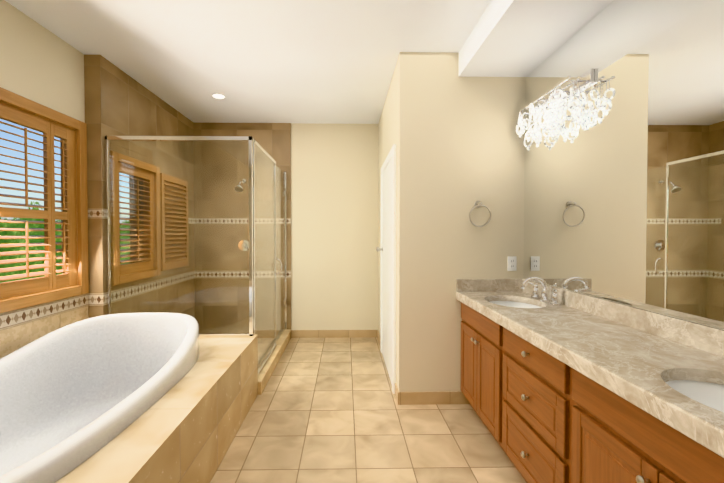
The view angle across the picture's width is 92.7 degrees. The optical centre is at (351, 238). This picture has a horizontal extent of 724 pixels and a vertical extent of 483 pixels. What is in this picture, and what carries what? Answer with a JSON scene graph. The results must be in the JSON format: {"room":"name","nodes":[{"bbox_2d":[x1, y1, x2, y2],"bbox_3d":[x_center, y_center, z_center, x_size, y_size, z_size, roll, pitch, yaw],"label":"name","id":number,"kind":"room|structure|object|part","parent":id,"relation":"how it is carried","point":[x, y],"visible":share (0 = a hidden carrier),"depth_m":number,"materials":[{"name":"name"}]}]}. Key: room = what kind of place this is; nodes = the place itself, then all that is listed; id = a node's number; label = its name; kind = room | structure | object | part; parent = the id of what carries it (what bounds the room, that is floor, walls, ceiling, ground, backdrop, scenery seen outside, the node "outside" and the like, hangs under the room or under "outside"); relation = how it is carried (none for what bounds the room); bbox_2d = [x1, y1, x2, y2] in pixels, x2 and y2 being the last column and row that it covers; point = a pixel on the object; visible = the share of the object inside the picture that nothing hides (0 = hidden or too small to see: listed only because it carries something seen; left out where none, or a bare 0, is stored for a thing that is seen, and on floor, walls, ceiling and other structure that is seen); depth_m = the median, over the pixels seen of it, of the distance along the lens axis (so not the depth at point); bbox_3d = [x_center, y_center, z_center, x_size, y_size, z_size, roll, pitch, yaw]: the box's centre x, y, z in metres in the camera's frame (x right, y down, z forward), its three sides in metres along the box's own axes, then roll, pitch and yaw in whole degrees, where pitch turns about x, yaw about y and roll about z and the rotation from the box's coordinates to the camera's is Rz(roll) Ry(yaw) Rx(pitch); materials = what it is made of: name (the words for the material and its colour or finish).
{"room":"bathroom","nodes":[
{"label":"bathroom","id":0,"kind":"room"},
{"bbox_2d":[0,0,84,273],"bbox_3d":[-2.178,-0.040,0.513,0.120,2.820,4.580,0,1,-1],"label":"wall","id":1,"kind":"structure","parent":0,"point":[40,64],"depth_m":2.38,"materials":[{"name":"beige paint"}]},
{"bbox_2d":[0,293,87,329],"bbox_3d":[-2.111,0.530,0.522,0.015,0.100,4.580,0,1,-1],"label":"trim","id":2,"kind":"structure","parent":1,"relation":"attached to","point":[9,319],"depth_m":2.37,"materials":[{"name":"beige tile"}]},
{"bbox_2d":[0,87,88,313],"bbox_3d":[-2.183,-0.236,2.378,0.132,1.365,0.805,0,1,-1],"label":"window shutters","id":3,"kind":"object","parent":1,"relation":"attached to","point":[72,280],"visible":1,"depth_m":2.45,"materials":[{"name":"brown wood"}]},
{"bbox_2d":[0,306,88,357],"bbox_3d":[-2.112,0.975,0.529,0.012,0.790,4.580,0,1,-1],"label":"wall tiles","id":4,"kind":"structure","parent":1,"relation":"attached to","point":[14,338],"depth_m":2.32,"materials":[{"name":"tile"}]},
{"bbox_2d":[88,209,290,223],"bbox_3d":[-1.475,-0.218,3.663,1.389,0.080,1.709,0,1,-1],"label":"trim","id":5,"kind":"structure","parent":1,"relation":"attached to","point":[96,213],"depth_m":4.51,"materials":[{"name":"beige tile"}]},
{"bbox_2d":[84,55,194,317],"bbox_3d":[-2.165,-0.088,3.663,0.250,2.820,1.720,0,1,-1],"label":"tiled wall","id":6,"kind":"structure","parent":0,"point":[119,102],"depth_m":3.17,"materials":[{"name":"tile"}]},
{"bbox_2d":[97,271,194,305],"bbox_3d":[-2.051,0.482,3.664,0.029,0.100,1.709,0,1,-1],"label":"trim","id":7,"kind":"structure","parent":6,"relation":"attached to","point":[97,299],"depth_m":3.34,"materials":[{"name":"beige tile"}]},
{"bbox_2d":[110,151,188,284],"bbox_3d":[-2.069,-0.181,3.583,0.140,1.130,1.380,0,1,-1],"label":"window shutters","id":8,"kind":"object","parent":6,"relation":"attached to","point":[155,234],"depth_m":3.51,"materials":[{"name":"brown wood"}]},
{"bbox_2d":[195,271,290,277],"bbox_3d":[-1.422,0.469,4.527,1.255,0.100,0.004,0,1,-1],"label":"trim","id":9,"kind":"structure","parent":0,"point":[219,274],"depth_m":4.52,"materials":[{"name":"beige tile"}]},
{"bbox_2d":[5,0,490,123],"bbox_3d":[-0.384,-1.514,1.430,4.200,0.100,6.800,0,1,-1],"label":"ceiling","id":10,"kind":"structure","parent":0,"point":[301,61],"depth_m":2.65,"materials":[{"name":"white paint"}]},
{"bbox_2d":[212,93,225,98],"bbox_3d":[-1.390,-1.493,3.614,0.138,0.014,0.138,0,1,-1],"label":"recessed light","id":11,"kind":"object","parent":10,"relation":"in","point":[218,96],"visible":0.98,"depth_m":3.61,"materials":[{"name":"white"}]},
{"bbox_2d":[458,0,612,76],"bbox_3d":[1.162,-1.355,0.508,0.540,0.190,4.500,0,1,-1],"label":"soffit beam","id":12,"kind":"structure","parent":10,"relation":"attached to","point":[515,38],"depth_m":2.19,"materials":[{"name":"white paint"}]},
{"bbox_2d":[291,123,377,329],"bbox_3d":[-0.436,-0.102,4.612,4.200,2.820,0.120,0,1,-1],"label":"wall","id":13,"kind":"structure","parent":0,"point":[334,226],"depth_m":4.55,"materials":[{"name":"beige paint"}]},
{"bbox_2d":[193,123,290,337],"bbox_3d":[-1.425,-0.101,4.528,1.260,2.820,0.015,0,1,-1],"label":"tiled wall","id":14,"kind":"structure","parent":13,"relation":"attached to","point":[273,140],"depth_m":4.52,"materials":[{"name":"tile"}]},
{"bbox_2d":[235,179,245,191],"bbox_3d":[-1.402,-0.683,4.379,0.100,0.195,0.264,0,1,-1],"label":"shower head","id":15,"kind":"object","parent":14,"relation":"attached to","point":[240,186],"depth_m":4.31},
{"bbox_2d":[238,240,248,250],"bbox_3d":[-1.404,0.090,4.494,0.150,0.150,0.058,0,1,-1],"label":"shower valve","id":16,"kind":"object","parent":14,"relation":"attached to","point":[244,246],"depth_m":4.51,"materials":[{"name":"silver metal"}]},
{"bbox_2d":[291,330,376,337],"bbox_3d":[-0.218,1.259,4.570,1.148,0.100,0.012,0,1,-1],"label":"baseboard","id":17,"kind":"structure","parent":13,"relation":"attached to","point":[294,333],"depth_m":4.56,"materials":[{"name":"beige tile"}]},
{"bbox_2d":[210,337,526,482],"bbox_3d":[-0.384,1.406,1.475,4.200,0.100,6.800,0,1,-1],"label":"floor","id":18,"kind":"structure","parent":0,"point":[326,410],"depth_m":2.39,"materials":[{"name":"tile"}]},
{"bbox_2d":[0,312,257,482],"bbox_3d":[-1.441,0.977,1.138,1.346,0.764,3.575,0,1,-1],"label":"bathtub","id":19,"kind":"object","parent":18,"relation":"on","point":[153,397],"visible":1,"depth_m":2.08,"materials":[{"name":"ceramic"}]},
{"bbox_2d":[258,329,290,394],"bbox_3d":[-0.851,1.264,3.745,0.140,0.115,1.606,0,1,-1],"label":"shower curb","id":20,"kind":"object","parent":18,"relation":"on","point":[267,370],"visible":0.54,"depth_m":3.48,"materials":[{"name":"stone"}]},
{"bbox_2d":[258,329,283,367],"bbox_3d":[-0.894,1.205,3.754,0.055,0.001,1.580,0,1,-1],"label":"track","id":21,"kind":"object","parent":20,"relation":"on","point":[262,360],"depth_m":3.72,"materials":[{"name":"grey"}]},
{"bbox_2d":[105,136,286,374],"bbox_3d":[-1.412,0.173,3.689,1.248,2.063,1.667,0,1,-1],"label":"shower enclosure","id":22,"kind":"object","parent":21,"relation":"on","point":[253,143],"visible":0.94,"depth_m":2.88,"materials":[{"name":"clear glass"}]},
{"bbox_3d":[-1.432,-0.017,2.866,1.166,1.634,0.008,0,1,-1],"label":"glass","id":23,"kind":"part","parent":22,"relation":"part of","materials":[{"name":"clear glass"}]},
{"bbox_3d":[-0.851,0.172,3.734,0.008,2.038,1.570,0,1,-1],"label":"glass","id":24,"kind":"part","parent":22,"relation":"part of","materials":[{"name":"clear glass"}]},
{"bbox_2d":[456,297,723,482],"bbox_3d":[1.135,0.919,1.516,0.558,0.871,2.548,0,1,-1],"label":"bathroom vanity","id":25,"kind":"object","parent":18,"relation":"on","point":[559,385],"depth_m":1.45,"materials":[{"name":"brown wood"}]},
{"bbox_2d":[456,289,723,440],"bbox_3d":[1.130,0.462,1.509,0.527,0.042,2.548,0,1,-1],"label":"countertop","id":26,"kind":"structure","parent":25,"relation":"on","point":[629,357],"depth_m":1.36,"materials":[{"name":"beige stone"}]},
{"bbox_2d":[488,297,543,308],"bbox_3d":[1.117,0.543,2.367,0.389,0.170,0.472,0,1,-1],"label":"sink","id":27,"kind":"object","parent":26,"relation":"in","point":[508,302],"depth_m":2.55,"materials":[{"name":"white ceramic"}]},
{"bbox_2d":[520,277,563,304],"bbox_3d":[1.258,0.344,2.366,0.198,0.169,0.334,0,1,-1],"label":"faucet","id":28,"kind":"object","parent":26,"relation":"on","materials":[{"name":"silver metal"}]},
{"bbox_2d":[656,377,723,408],"bbox_3d":[1.140,0.565,0.967,0.389,0.170,0.472,0,1,-1],"label":"sink","id":29,"kind":"object","parent":26,"relation":"in","point":[710,389],"depth_m":1.18,"materials":[{"name":"white ceramic"}]},
{"bbox_2d":[378,52,524,391],"bbox_3d":[1.025,-0.088,3.676,1.310,2.820,1.800,0,1,-1],"label":"wall","id":30,"kind":"structure","parent":0,"point":[450,134],"depth_m":2.77,"materials":[{"name":"beige paint"}]},
{"bbox_2d":[376,144,395,393],"bbox_3d":[0.327,0.256,3.479,0.090,2.131,1.090,0,1,-1],"label":"door","id":31,"kind":"structure","parent":30,"relation":"in","point":[387,249],"depth_m":3.36,"materials":[{"name":"white wood"}]},
{"bbox_2d":[396,390,468,404],"bbox_3d":[0.661,1.286,2.784,0.577,0.100,0.012,0,1,-1],"label":"baseboard","id":32,"kind":"structure","parent":30,"relation":"attached to","point":[431,398],"depth_m":2.78,"materials":[{"name":"beige tile"}]},
{"bbox_2d":[469,201,490,226],"bbox_3d":[1.015,-0.198,2.740,0.177,0.210,0.066,0,1,-1],"label":"towel ring","id":33,"kind":"object","parent":30,"relation":"attached to","point":[477,204],"visible":0.98,"depth_m":2.72,"materials":[{"name":"silver metal"}]},
{"bbox_2d":[508,256,516,270],"bbox_3d":[1.295,0.201,2.780,0.072,0.116,0.008,0,1,-1],"label":"electrical outlet plate","id":34,"kind":"object","parent":30,"relation":"attached to","point":[512,263],"visible":1,"depth_m":2.78,"materials":[{"name":"white plastic"}]},
{"bbox_2d":[534,281,723,329],"bbox_3d":[1.492,-0.040,0.533,0.120,2.820,4.500,0,1,-1],"label":"wall","id":35,"kind":"structure","parent":0,"point":[641,308],"depth_m":1.66,"materials":[{"name":"beige paint"}]},
{"bbox_2d":[523,0,723,328],"bbox_3d":[1.412,-0.466,1.500,0.005,1.613,2.548,0,1,-1],"label":"mirror","id":36,"kind":"object","parent":35,"relation":"attached to","point":[624,191],"visible":1,"depth_m":1.70,"materials":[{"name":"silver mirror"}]},
{"bbox_2d":[516,68,593,149],"bbox_3d":[1.309,-0.818,2.294,0.174,0.337,0.610,0,1,-1],"label":"sconce","id":37,"kind":"object","parent":36,"relation":"attached to","point":[553,103],"visible":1,"depth_m":2.20,"materials":[{"name":"clear glass"}]},
{"label":"outside","id":38,"kind":"structure","parent":0,"visible":0},
{"bbox_2d":[0,177,129,282],"bbox_3d":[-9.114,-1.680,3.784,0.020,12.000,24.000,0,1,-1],"label":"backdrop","id":39,"kind":"structure","parent":38,"point":[16,233],"depth_m":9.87,"materials":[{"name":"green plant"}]}
]}

